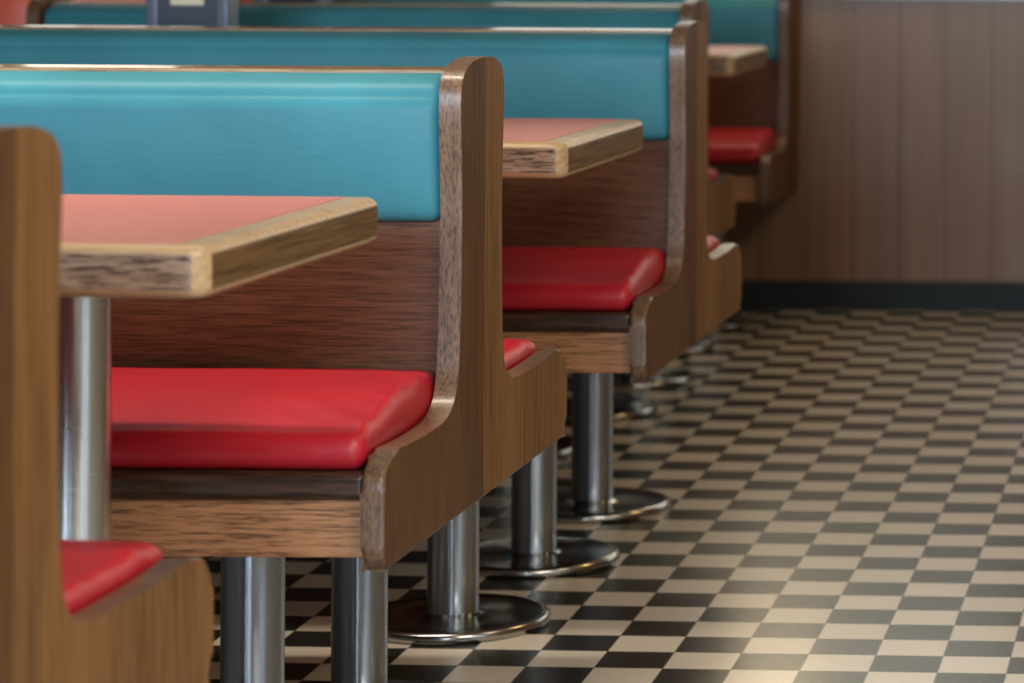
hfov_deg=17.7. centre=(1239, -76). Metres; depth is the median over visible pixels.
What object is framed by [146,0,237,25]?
napkin dispenser
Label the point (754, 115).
bench
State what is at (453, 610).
table
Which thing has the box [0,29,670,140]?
cushion
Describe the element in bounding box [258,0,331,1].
napkin dispenser
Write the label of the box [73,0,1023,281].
wall
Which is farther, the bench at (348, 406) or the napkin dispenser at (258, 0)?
the napkin dispenser at (258, 0)
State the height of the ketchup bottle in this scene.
0.190 m
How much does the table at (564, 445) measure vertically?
0.777 m
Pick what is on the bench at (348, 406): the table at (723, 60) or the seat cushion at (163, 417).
the seat cushion at (163, 417)
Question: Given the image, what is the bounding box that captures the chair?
[0,0,30,24]
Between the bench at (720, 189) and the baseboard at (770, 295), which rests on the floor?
the bench at (720, 189)
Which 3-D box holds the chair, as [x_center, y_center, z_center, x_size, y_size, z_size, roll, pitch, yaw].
[-3.234,0.621,7.646,0.420,0.930,0.451,0,0,0]
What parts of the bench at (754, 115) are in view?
pedestal post, panel, rail, panel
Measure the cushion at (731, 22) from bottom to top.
0.188 m
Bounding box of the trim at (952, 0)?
[952,0,1023,0]
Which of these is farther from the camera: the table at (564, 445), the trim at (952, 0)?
the trim at (952, 0)
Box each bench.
[0,21,741,578]
[0,56,566,682]
[0,126,213,682]
[26,0,735,422]
[253,0,799,332]
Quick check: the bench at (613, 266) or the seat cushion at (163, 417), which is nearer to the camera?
the seat cushion at (163, 417)
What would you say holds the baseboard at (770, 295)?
attached to the wall
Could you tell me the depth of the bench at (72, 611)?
2.66 m
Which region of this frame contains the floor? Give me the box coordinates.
[163,310,1023,682]
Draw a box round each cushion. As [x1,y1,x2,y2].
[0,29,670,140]
[0,71,441,221]
[44,4,680,28]
[60,539,163,614]
[111,367,435,468]
[253,0,778,60]
[502,246,666,310]
[503,339,536,370]
[707,236,719,253]
[708,128,776,162]
[709,168,718,180]
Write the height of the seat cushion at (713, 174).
0.043 m
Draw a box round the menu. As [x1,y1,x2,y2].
[75,0,145,0]
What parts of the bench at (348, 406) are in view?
rail, pedestal post, panel, pedestal post, panel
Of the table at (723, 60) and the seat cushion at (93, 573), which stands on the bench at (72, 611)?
the seat cushion at (93, 573)
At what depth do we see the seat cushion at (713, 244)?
5.99 m
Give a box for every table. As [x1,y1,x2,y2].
[58,194,377,540]
[388,118,642,644]
[557,437,571,459]
[678,45,767,356]
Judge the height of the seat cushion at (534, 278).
0.078 m
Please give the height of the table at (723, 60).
0.777 m
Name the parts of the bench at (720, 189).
panel, panel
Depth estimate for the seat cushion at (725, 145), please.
8.41 m
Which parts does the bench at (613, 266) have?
pedestal post, rail, panel, pedestal post, panel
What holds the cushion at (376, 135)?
on the bench at (348, 406)
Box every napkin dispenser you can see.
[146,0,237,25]
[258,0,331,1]
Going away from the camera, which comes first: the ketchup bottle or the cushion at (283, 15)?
the cushion at (283, 15)
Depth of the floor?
5.64 m
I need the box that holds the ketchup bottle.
[238,0,252,1]
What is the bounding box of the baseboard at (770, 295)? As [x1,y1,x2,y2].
[740,280,1023,310]
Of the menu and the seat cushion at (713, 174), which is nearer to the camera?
the seat cushion at (713, 174)
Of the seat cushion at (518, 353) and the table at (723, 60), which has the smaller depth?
the seat cushion at (518, 353)
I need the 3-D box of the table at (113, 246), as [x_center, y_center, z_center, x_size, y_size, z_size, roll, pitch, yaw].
[-1.780,0.706,3.454,1.500,0.777,0.580,0,0,2]

